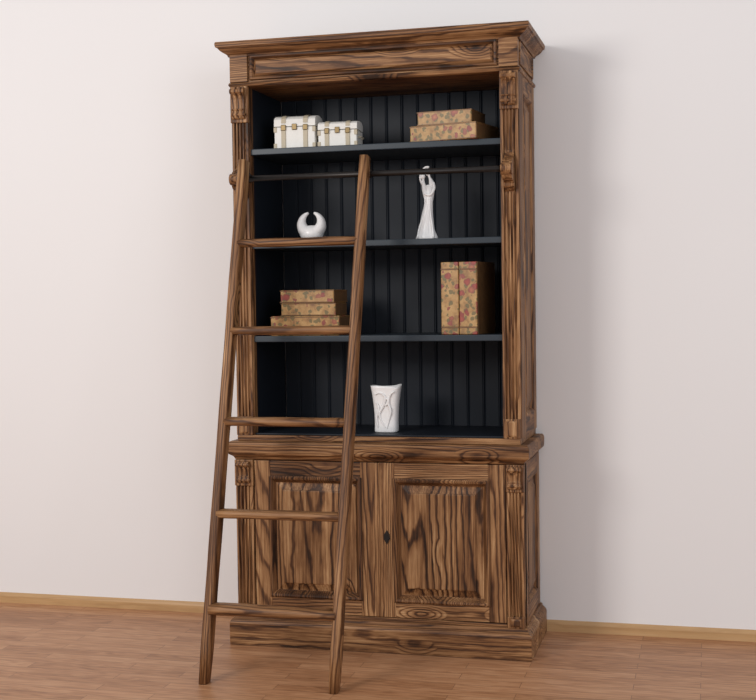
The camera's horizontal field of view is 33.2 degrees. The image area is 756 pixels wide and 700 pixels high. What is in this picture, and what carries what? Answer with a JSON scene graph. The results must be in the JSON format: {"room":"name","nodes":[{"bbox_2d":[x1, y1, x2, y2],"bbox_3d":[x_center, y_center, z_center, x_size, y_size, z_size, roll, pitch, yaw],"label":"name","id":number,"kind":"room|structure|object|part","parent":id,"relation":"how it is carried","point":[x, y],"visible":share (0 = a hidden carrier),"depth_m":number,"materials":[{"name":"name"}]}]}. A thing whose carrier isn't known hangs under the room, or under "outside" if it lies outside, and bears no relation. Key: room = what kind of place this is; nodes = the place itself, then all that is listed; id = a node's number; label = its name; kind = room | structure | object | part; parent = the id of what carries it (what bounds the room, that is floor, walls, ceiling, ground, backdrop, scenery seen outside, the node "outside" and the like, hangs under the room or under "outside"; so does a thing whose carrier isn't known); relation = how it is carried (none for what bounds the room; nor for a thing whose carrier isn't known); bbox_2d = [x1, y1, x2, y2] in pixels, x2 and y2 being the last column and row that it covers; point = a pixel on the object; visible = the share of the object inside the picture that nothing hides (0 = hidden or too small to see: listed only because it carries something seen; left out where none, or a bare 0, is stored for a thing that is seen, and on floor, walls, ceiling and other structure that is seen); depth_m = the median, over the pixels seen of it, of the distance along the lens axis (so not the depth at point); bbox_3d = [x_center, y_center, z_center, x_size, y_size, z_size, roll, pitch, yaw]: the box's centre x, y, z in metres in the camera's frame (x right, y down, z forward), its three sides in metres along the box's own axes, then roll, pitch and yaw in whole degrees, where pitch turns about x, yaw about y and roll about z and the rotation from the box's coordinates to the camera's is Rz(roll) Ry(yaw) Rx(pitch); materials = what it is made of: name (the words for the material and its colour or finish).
{"room":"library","nodes":[
{"label":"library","id":0,"kind":"room"},
{"bbox_2d":[230,86,249,123],"bbox_3d":[-0.546,-0.972,5.037,0.073,0.143,0.040,0,2,15],"label":"capital","id":1,"kind":"object","parent":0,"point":[246,120],"visible":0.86,"depth_m":5.01,"materials":[{"name":"brown wood"}]},
{"bbox_2d":[229,87,245,119],"bbox_3d":[-0.555,-0.975,5.004,0.058,0.124,0.031,0,2,15],"label":"corbel","id":2,"kind":"object","parent":1,"relation":"attached to","point":[237,93],"visible":1,"depth_m":5.00,"materials":[{"name":"brown wood"}]},
{"bbox_2d":[0,0,755,629],"bbox_3d":[0.207,-0.639,5.360,9.000,3.600,0.120,0,2,15],"label":"wall","id":3,"kind":"structure","parent":0,"point":[117,213],"depth_m":5.39,"materials":[{"name":"paint"}]},
{"bbox_2d":[0,592,755,641],"bbox_3d":[0.215,1.139,5.366,9.000,0.046,0.013,0,2,15],"label":"baseboard","id":4,"kind":"structure","parent":3,"relation":"attached to","point":[726,634],"depth_m":5.22,"materials":[{"name":"brown wood"}]},
{"bbox_2d":[0,602,755,699],"bbox_3d":[-0.587,1.319,2.306,9.000,0.050,6.590,0,2,15],"label":"floor","id":5,"kind":"structure","parent":0,"point":[48,652],"depth_m":4.75,"materials":[{"name":"laminate"}]},
{"bbox_2d":[199,155,371,693],"bbox_3d":[-0.334,0.233,4.696,0.553,1.923,0.506,0,2,15],"label":"library ladder","id":6,"kind":"object","parent":5,"relation":"on","point":[212,608],"visible":1,"depth_m":4.65,"materials":[{"name":"brown wood"}]},
{"bbox_2d":[230,602,546,661],"bbox_3d":[0.050,1.112,5.164,1.217,0.118,0.455,0,2,15],"label":"plinth","id":7,"kind":"object","parent":5,"relation":"on","point":[499,643],"visible":0.68,"depth_m":4.93,"materials":[{"name":"brown wood"}]},
{"bbox_2d":[345,615,507,627],"bbox_3d":[0.001,1.054,4.981,1.026,0.015,0.033,0,2,15],"label":"rail","id":8,"kind":"object","parent":7,"relation":"on","point":[352,617],"visible":0.56,"depth_m":4.92,"materials":[{"name":"brown wood"}]},
{"bbox_2d":[508,616,524,628],"bbox_3d":[0.528,1.038,4.830,0.066,0.045,0.026,0,2,15],"label":"pilaster","id":9,"kind":"object","parent":7,"relation":"on","point":[522,619],"visible":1,"depth_m":4.82,"materials":[{"name":"brown wood"}]},
{"bbox_2d":[507,492,524,616],"bbox_3d":[0.525,0.777,4.823,0.064,0.476,0.020,0,2,15],"label":"flute","id":10,"kind":"object","parent":9,"relation":"attached to","point":[515,501],"visible":1,"depth_m":4.82,"materials":[{"name":"brown wood"}]},
{"bbox_2d":[511,619,520,626],"bbox_3d":[0.524,1.038,4.814,0.040,0.029,0.006,0,2,15],"label":"base panel","id":11,"kind":"object","parent":9,"relation":"attached to","point":[514,622],"depth_m":4.81,"materials":[{"name":"brown wood"}]},
{"bbox_3d":[0.051,0.730,5.174,1.142,0.647,0.403,0,2,15],"label":"carcass","id":12,"kind":"object","parent":5,"relation":"on","visible":0},
{"bbox_2d":[254,466,256,603],"bbox_3d":[-0.525,0.750,5.119,0.080,0.626,0.038,0,2,15],"label":"stile","id":13,"kind":"object","parent":12,"relation":"attached to","point":[254,466],"visible":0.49,"depth_m":5.09,"materials":[{"name":"brown wood"}]},
{"bbox_2d":[235,459,254,485],"bbox_3d":[-0.534,0.491,5.085,0.077,0.105,0.026,0,2,15],"label":"capital","id":14,"kind":"object","parent":13,"relation":"attached to","point":[251,461],"visible":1,"depth_m":5.07,"materials":[{"name":"brown wood"}]},
{"bbox_2d":[235,461,249,482],"bbox_3d":[-0.540,0.489,5.064,0.056,0.086,0.022,0,2,15],"label":"corbel","id":15,"kind":"object","parent":14,"relation":"attached to","point":[242,466],"visible":1,"depth_m":5.06,"materials":[{"name":"brown wood"}]},
{"bbox_2d":[254,460,380,616],"bbox_3d":[-0.240,0.743,5.024,0.516,0.606,0.031,0,2,15],"label":"door","id":16,"kind":"structure","parent":12,"relation":"attached to","point":[274,591],"depth_m":5.00,"materials":[{"name":"brown wood"}]},
{"bbox_3d":[-0.456,0.744,5.086,0.066,0.606,0.022,0,2,15],"label":"left door stile","id":17,"kind":"part","parent":16,"relation":"part of","materials":[{"name":"brown wood"}]},
{"bbox_2d":[270,460,359,477],"bbox_3d":[-0.248,0.473,5.020,0.372,0.066,0.022,0,2,15],"label":"rail","id":18,"kind":"object","parent":16,"relation":"attached to","point":[277,467],"depth_m":5.02,"materials":[{"name":"brown wood"}]},
{"bbox_2d":[276,482,356,592],"bbox_3d":[-0.246,0.743,5.024,0.332,0.434,0.014,0,2,15],"label":"panel","id":19,"kind":"object","parent":16,"relation":"attached to","point":[306,549],"depth_m":5.02,"materials":[{"name":"brown wood"}]},
{"bbox_3d":[-0.241,1.012,5.041,0.372,0.066,0.022,0,2,15],"label":"left door bottom rail","id":20,"kind":"part","parent":16,"relation":"part of","materials":[{"name":"brown wood"}]},
{"bbox_3d":[-0.033,0.742,4.975,0.066,0.606,0.022,0,2,15],"label":"left door stile","id":21,"kind":"part","parent":16,"relation":"part of","materials":[{"name":"brown wood"}]},
{"bbox_3d":[0.000,0.742,4.955,0.018,0.606,0.011,0,2,15],"label":"door astragal strip","id":22,"kind":"part","parent":16,"relation":"part of","materials":[{"name":"brown wood"}]},
{"bbox_2d":[228,433,543,464],"bbox_3d":[0.040,0.392,5.136,1.210,0.075,0.453,0,2,15],"label":"countertop","id":23,"kind":"structure","parent":12,"relation":"on","point":[255,450],"depth_m":4.92,"materials":[{"name":"brown wood"}]},
{"bbox_2d":[238,428,535,444],"bbox_3d":[0.043,0.342,5.146,1.141,0.024,0.429,0,2,15],"label":"base strip","id":24,"kind":"object","parent":23,"relation":"on","point":[285,438],"visible":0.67,"depth_m":4.93,"materials":[{"name":"brown wood"}]},
{"bbox_2d":[229,87,257,432],"bbox_3d":[-0.546,-0.354,5.028,0.075,1.392,0.139,0,2,15],"label":"stile","id":25,"kind":"object","parent":24,"relation":"on","point":[250,89],"depth_m":5.06,"materials":[{"name":"brown wood"}]},
{"bbox_3d":[-0.549,-0.668,5.000,0.042,0.160,0.110,0,2,15],"label":"rail bracket","id":26,"kind":"part","parent":25,"relation":"part of","materials":[{"name":"brown wood"}]},
{"bbox_2d":[237,416,254,434],"bbox_3d":[-0.530,0.303,5.082,0.069,0.075,0.026,0,2,15],"label":"pilaster","id":27,"kind":"object","parent":24,"relation":"on","point":[252,429],"visible":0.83,"depth_m":5.07,"materials":[{"name":"brown wood"}]},
{"bbox_2d":[232,123,253,415],"bbox_3d":[-0.537,-0.318,5.061,0.067,1.167,0.020,0,2,15],"label":"flute","id":28,"kind":"object","parent":27,"relation":"on","point":[240,131],"visible":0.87,"depth_m":5.06,"materials":[{"name":"brown wood"}]},
{"bbox_2d":[239,426,249,432],"bbox_3d":[-0.534,0.303,5.067,0.043,0.059,0.006,0,2,15],"label":"base panel","id":29,"kind":"object","parent":27,"relation":"attached to","point":[243,429],"depth_m":5.06,"materials":[{"name":"brown wood"}]},
{"bbox_2d":[252,89,285,431],"bbox_3d":[-0.463,-0.365,5.263,0.026,1.384,0.360,0,2,15],"label":"panel","id":30,"kind":"object","parent":24,"relation":"on","point":[268,203],"visible":0.71,"depth_m":5.25,"materials":[{"name":"grey paint"}]},
{"bbox_2d":[251,138,499,164],"bbox_3d":[0.028,-0.796,5.102,1.009,0.024,0.386,0,2,15],"label":"shelf","id":31,"kind":"object","parent":30,"relation":"attached to","point":[488,146],"visible":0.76,"depth_m":5.00,"materials":[{"name":"paint"}]},
{"bbox_2d":[274,115,321,147],"bbox_3d":[-0.320,-0.874,5.108,0.192,0.139,0.151,0,2,11],"label":"trunk","id":32,"kind":"object","parent":31,"relation":"on","point":[293,131],"visible":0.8,"depth_m":5.04,"materials":[{"name":"white leather"}]},
{"bbox_2d":[317,120,363,145],"bbox_3d":[-0.150,-0.859,5.064,0.182,0.109,0.131,0,2,11],"label":"trunk","id":33,"kind":"object","parent":31,"relation":"on","point":[348,132],"visible":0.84,"depth_m":5.01,"materials":[{"name":"white leather"}]},
{"bbox_2d":[409,121,498,141],"bbox_3d":[0.299,-0.839,4.949,0.284,0.064,0.222,0,3,29],"label":"book","id":34,"kind":"object","parent":31,"relation":"on","point":[473,129],"visible":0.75,"depth_m":4.85,"materials":[{"name":"multicoloured paper"}]},
{"bbox_2d":[417,108,485,125],"bbox_3d":[0.287,-0.898,4.950,0.224,0.054,0.172,0,2,23],"label":"book","id":35,"kind":"object","parent":34,"relation":"on","point":[459,115],"visible":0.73,"depth_m":4.87,"materials":[{"name":"multicoloured paper"}]},
{"bbox_2d":[253,237,500,251],"bbox_3d":[0.033,-0.424,5.116,1.009,0.024,0.386,0,2,15],"label":"shelf","id":36,"kind":"object","parent":30,"relation":"attached to","point":[465,242],"visible":0.58,"depth_m":4.94,"materials":[{"name":"paint"}]},
{"bbox_2d":[297,212,325,237],"bbox_3d":[-0.267,-0.493,5.088,0.120,0.122,0.081,0,2,15],"label":"vase","id":37,"kind":"object","parent":36,"relation":"on","point":[317,230],"visible":0.89,"depth_m":5.06,"materials":[{"name":"white ceramic"}]},
{"bbox_2d":[416,166,437,238],"bbox_3d":[0.190,-0.577,4.964,0.088,0.287,0.054,0,2,15],"label":"figurine","id":38,"kind":"object","parent":36,"relation":"on","point":[426,229],"visible":0.91,"depth_m":4.95,"materials":[{"name":"white ceramic"}]},
{"bbox_2d":[254,332,501,341],"bbox_3d":[0.038,-0.053,5.131,1.009,0.024,0.386,0,2,15],"label":"shelf","id":39,"kind":"object","parent":30,"relation":"attached to","point":[421,336],"visible":0.66,"depth_m":4.95,"materials":[{"name":"paint"}]},
{"bbox_2d":[270,315,349,335],"bbox_3d":[-0.271,-0.100,5.115,0.284,0.078,0.192,0,2,12],"label":"book","id":40,"kind":"object","parent":39,"relation":"on","point":[337,319],"visible":0.48,"depth_m":5.03,"materials":[{"name":"multicoloured paper"}]},
{"bbox_2d":[281,302,346,315],"bbox_3d":[-0.257,-0.165,5.109,0.228,0.051,0.172,0,2,14],"label":"book","id":41,"kind":"object","parent":40,"relation":"on","point":[287,309],"visible":0.99,"depth_m":5.03,"materials":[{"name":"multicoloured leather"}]},
{"bbox_2d":[280,290,347,302],"bbox_3d":[-0.258,-0.216,5.107,0.228,0.051,0.172,0,2,17],"label":"book","id":42,"kind":"object","parent":41,"relation":"on","point":[287,296],"visible":0.99,"depth_m":5.03,"materials":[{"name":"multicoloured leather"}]},
{"bbox_2d":[440,262,459,334],"bbox_3d":[0.320,-0.204,4.997,0.075,0.280,0.217,0,2,24],"label":"book","id":43,"kind":"object","parent":39,"relation":"on","point":[450,305],"visible":0.65,"depth_m":4.90,"materials":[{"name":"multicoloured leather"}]},
{"bbox_2d":[459,261,494,333],"bbox_3d":[0.389,-0.204,4.966,0.075,0.280,0.217,0,2,24],"label":"book","id":44,"kind":"object","parent":39,"relation":"on","point":[476,278],"visible":1,"depth_m":4.88,"materials":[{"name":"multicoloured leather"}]},
{"bbox_2d":[249,165,499,181],"bbox_3d":[-0.041,-0.670,4.824,1.103,0.023,0.023,0,2,15],"label":"ladder rail","id":45,"kind":"object","parent":24,"relation":"attached to","point":[476,169],"visible":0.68,"depth_m":4.80,"materials":[{"name":"metal"}]},
{"bbox_2d":[255,424,502,437],"bbox_3d":[0.043,0.326,5.143,1.021,0.007,0.393,0,2,15],"label":"board","id":46,"kind":"object","parent":24,"relation":"on","point":[452,431],"visible":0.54,"depth_m":5.07,"materials":[{"name":"grey paint"}]},
{"bbox_2d":[371,384,401,432],"bbox_3d":[0.034,0.231,5.049,0.122,0.189,0.090,0,2,15],"label":"vase","id":47,"kind":"object","parent":46,"relation":"on","point":[386,399],"visible":1,"depth_m":5.02,"materials":[{"name":"white ceramic"}]},
{"bbox_2d":[248,40,532,81],"bbox_3d":[0.023,-1.123,5.091,1.141,0.125,0.423,0,2,15],"label":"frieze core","id":48,"kind":"object","parent":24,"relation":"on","point":[497,40],"visible":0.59,"depth_m":4.88,"materials":[{"name":"brown wood"}]},
{"bbox_2d":[229,54,247,82],"bbox_3d":[-0.549,-1.114,5.026,0.074,0.108,0.030,0,2,15],"label":"block","id":49,"kind":"object","parent":48,"relation":"attached to","point":[238,63],"depth_m":5.01,"materials":[{"name":"brown wood"}]},
{"bbox_2d":[249,39,496,80],"bbox_3d":[-0.031,-1.117,4.881,0.985,0.100,0.011,0,2,15],"label":"trim","id":50,"kind":"structure","parent":48,"relation":"attached to","point":[485,41],"depth_m":4.87,"materials":[{"name":"brown wood"}]},
{"bbox_2d":[254,44,491,75],"bbox_3d":[-0.030,-1.117,4.884,0.949,0.064,0.005,0,2,15],"label":"frieze panel","id":51,"kind":"object","parent":48,"relation":"attached to","point":[469,53],"depth_m":4.88,"materials":[{"name":"brown wood"}]},
{"bbox_2d":[214,20,544,58],"bbox_3d":[0.016,-1.198,5.065,1.243,0.055,0.472,0,2,15],"label":"crown molding","id":52,"kind":"structure","parent":48,"relation":"on","point":[526,34],"depth_m":4.85,"materials":[{"name":"brown wood"}]},
{"bbox_2d":[228,66,534,101],"bbox_3d":[0.023,-1.062,5.090,1.163,0.020,0.432,0,2,15],"label":"trim","id":53,"kind":"structure","parent":48,"relation":"attached to","point":[472,79],"depth_m":5.01,"materials":[{"name":"brown wood"}]},
{"bbox_2d":[498,36,518,66],"bbox_3d":[0.490,-1.117,4.754,0.072,0.108,0.030,0,2,15],"label":"block","id":54,"kind":"object","parent":48,"relation":"attached to","point":[508,46],"depth_m":4.74,"materials":[{"name":"brown wood"}]},
{"bbox_2d":[519,41,532,78],"bbox_3d":[0.578,-1.128,4.945,0.008,0.084,0.365,0,2,15],"label":"panel","id":55,"kind":"object","parent":48,"relation":"attached to","point":[525,59],"depth_m":4.94,"materials":[{"name":"brown wood"}]},
{"bbox_2d":[281,90,502,425],"bbox_3d":[0.085,-0.375,5.313,1.009,1.384,0.014,0,2,15],"label":"beadboard","id":56,"kind":"object","parent":24,"relation":"on","point":[457,383],"visible":0.73,"depth_m":5.31,"materials":[{"name":"grey paint"}]},
{"bbox_2d":[500,71,523,438],"bbox_3d":[0.493,-0.358,4.755,0.073,1.392,0.139,0,2,15],"label":"stile","id":57,"kind":"object","parent":24,"relation":"on","point":[519,114],"depth_m":4.78,"materials":[{"name":"brown wood"}]},
{"bbox_3d":[0.485,-0.672,4.728,0.042,0.160,0.110,0,2,15],"label":"rail bracket","id":58,"kind":"part","parent":57,"relation":"part of","materials":[{"name":"brown wood"}]},
{"bbox_2d":[499,70,518,109],"bbox_3d":[0.494,-0.976,4.764,0.071,0.143,0.040,0,2,15],"label":"capital","id":59,"kind":"object","parent":57,"relation":"attached to","point":[516,106],"visible":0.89,"depth_m":4.75,"materials":[{"name":"brown wood"}]},
{"bbox_2d":[499,70,515,105],"bbox_3d":[0.485,-0.978,4.731,0.058,0.124,0.031,0,2,15],"label":"corbel","id":60,"kind":"object","parent":59,"relation":"attached to","point":[508,97],"visible":1,"depth_m":4.73,"materials":[{"name":"brown wood"}]},
{"bbox_2d":[503,419,521,438],"bbox_3d":[0.510,0.299,4.809,0.067,0.075,0.026,0,2,15],"label":"plinth block","id":61,"kind":"object","parent":24,"relation":"on","point":[504,420],"visible":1,"depth_m":4.79,"materials":[{"name":"brown wood"}]},
{"bbox_2d":[500,109,520,418],"bbox_3d":[0.502,-0.322,4.788,0.065,1.167,0.020,0,2,15],"label":"pilaster","id":62,"kind":"object","parent":61,"relation":"attached to","point":[510,254],"visible":1,"depth_m":4.78,"materials":[{"name":"brown wood"}]},
{"bbox_2d":[506,421,516,436],"bbox_3d":[0.506,0.300,4.794,0.041,0.059,0.006,0,2,15],"label":"base panel","id":63,"kind":"object","parent":61,"relation":"attached to","point":[511,426],"depth_m":4.79,"materials":[{"name":"brown wood"}]},
{"bbox_2d":[520,73,525,437],"bbox_3d":[0.544,-0.362,4.847,0.022,1.392,0.075,0,2,15],"label":"stile","id":64,"kind":"object","parent":24,"relation":"on","point":[521,75],"visible":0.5,"depth_m":4.84,"materials":[{"name":"brown wood"}]},
{"bbox_2d":[523,76,530,100],"bbox_3d":[0.574,-1.026,4.971,0.022,0.075,0.235,0,2,15],"label":"rail","id":65,"kind":"object","parent":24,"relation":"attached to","point":[526,85],"visible":0.59,"depth_m":4.95,"materials":[{"name":"brown wood"}]},
{"bbox_2d":[526,411,533,434],"bbox_3d":[0.593,0.289,5.022,0.022,0.075,0.235,0,2,15],"label":"rail","id":66,"kind":"object","parent":24,"relation":"on","point":[529,418],"visible":0.59,"depth_m":5.00,"materials":[{"name":"brown wood"}]},
{"bbox_2d":[523,94,534,415],"bbox_3d":[0.588,-0.368,4.995,0.016,1.242,0.235,0,2,15],"label":"panel","id":67,"kind":"object","parent":66,"relation":"on","point":[527,104],"visible":0.87,"depth_m":5.02,"materials":[{"name":"brown wood"}]},
{"bbox_2d":[531,85,536,428],"bbox_3d":[0.623,-0.375,5.146,0.022,1.392,0.075,0,2,15],"label":"stile","id":68,"kind":"object","parent":24,"relation":"on","point":[532,88],"visible":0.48,"depth_m":5.14,"materials":[{"name":"brown wood"}]},
{"bbox_2d":[378,462,506,622],"bbox_3d":[0.246,0.741,4.897,0.501,0.606,0.031,0,2,15],"label":"door","id":69,"kind":"structure","parent":12,"relation":"attached to","point":[398,597],"depth_m":4.89,"materials":[{"name":"brown wood"}]},
{"bbox_2d":[384,531,389,543],"bbox_3d":[0.035,0.730,4.944,0.024,0.054,0.005,0,2,15],"label":"plate","id":70,"kind":"object","parent":69,"relation":"attached to","point":[386,535],"visible":1,"depth_m":4.94,"materials":[{"name":"metal"}]},
{"bbox_2d":[394,462,488,480],"bbox_3d":[0.244,0.471,4.891,0.369,0.066,0.022,0,2,15],"label":"rail","id":71,"kind":"object","parent":69,"relation":"attached to","point":[444,471],"depth_m":4.88,"materials":[{"name":"brown wood"}]},
{"bbox_2d":[400,485,483,598],"bbox_3d":[0.246,0.741,4.895,0.329,0.434,0.014,0,2,15],"label":"panel","id":72,"kind":"object","parent":69,"relation":"attached to","point":[442,537],"depth_m":4.89,"materials":[{"name":"brown wood"}]},
{"bbox_3d":[0.251,1.011,4.912,0.369,0.066,0.022,0,2,15],"label":"right door bottom rail","id":73,"kind":"part","parent":69,"relation":"part of","materials":[{"name":"brown wood"}]},
{"bbox_2d":[506,463,526,627],"bbox_3d":[0.529,0.746,4.842,0.072,0.626,0.038,0,2,15],"label":"stile","id":74,"kind":"object","parent":12,"relation":"attached to","point":[525,542],"visible":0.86,"depth_m":4.83,"materials":[{"name":"brown wood"}]},
{"bbox_2d":[505,464,523,492],"bbox_3d":[0.520,0.487,4.808,0.069,0.105,0.026,0,2,15],"label":"capital","id":75,"kind":"object","parent":74,"relation":"attached to","point":[506,465],"visible":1,"depth_m":4.79,"materials":[{"name":"brown wood"}]},
{"bbox_2d":[506,467,521,489],"bbox_3d":[0.514,0.485,4.787,0.056,0.086,0.022,0,2,15],"label":"corbel","id":76,"kind":"object","parent":75,"relation":"attached to","point":[513,473],"visible":1,"depth_m":4.79,"materials":[{"name":"brown wood"}]},
{"bbox_2d":[525,462,528,624],"bbox_3d":[0.559,0.745,4.859,0.022,0.626,0.070,0,2,15],"label":"stile","id":77,"kind":"object","parent":12,"relation":"attached to","point":[526,493],"visible":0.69,"depth_m":4.87,"materials":[{"name":"brown wood"}]},
{"bbox_2d":[527,454,536,479],"bbox_3d":[0.599,0.460,5.014,0.022,0.070,0.273,0,2,15],"label":"rail","id":78,"kind":"object","parent":12,"relation":"attached to","point":[532,462],"visible":0.6,"depth_m":4.99,"materials":[{"name":"brown wood"}]},
{"bbox_2d":[527,471,537,603],"bbox_3d":[0.608,0.738,5.023,0.016,0.486,0.273,0,2,15],"label":"panel","id":79,"kind":"object","parent":12,"relation":"attached to","point":[532,485],"visible":0.87,"depth_m":5.04,"materials":[{"name":"brown wood"}]},
{"bbox_2d":[529,590,537,620],"bbox_3d":[0.607,1.016,5.035,0.022,0.070,0.273,0,2,15],"label":"rail","id":80,"kind":"object","parent":12,"relation":"attached to","point":[533,605],"visible":0.6,"depth_m":5.03,"materials":[{"name":"brown wood"}]},
{"bbox_2d":[536,451,539,604],"bbox_3d":[0.646,0.731,5.190,0.022,0.626,0.070,0,2,15],"label":"stile","id":81,"kind":"object","parent":12,"relation":"attached to","point":[537,453],"visible":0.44,"depth_m":5.19,"materials":[{"name":"brown wood"}]},
{"bbox_3d":[-0.526,1.041,5.107,0.074,0.045,0.026,0,2,15],"label":"pilaster","id":82,"kind":"object","parent":5,"relation":"on","visible":0},
{"bbox_2d":[236,486,255,603],"bbox_3d":[-0.529,0.781,5.099,0.072,0.476,0.020,0,2,15],"label":"flute","id":83,"kind":"object","parent":82,"relation":"attached to","point":[246,567],"visible":0.98,"depth_m":5.09,"materials":[{"name":"brown wood"}]}
]}

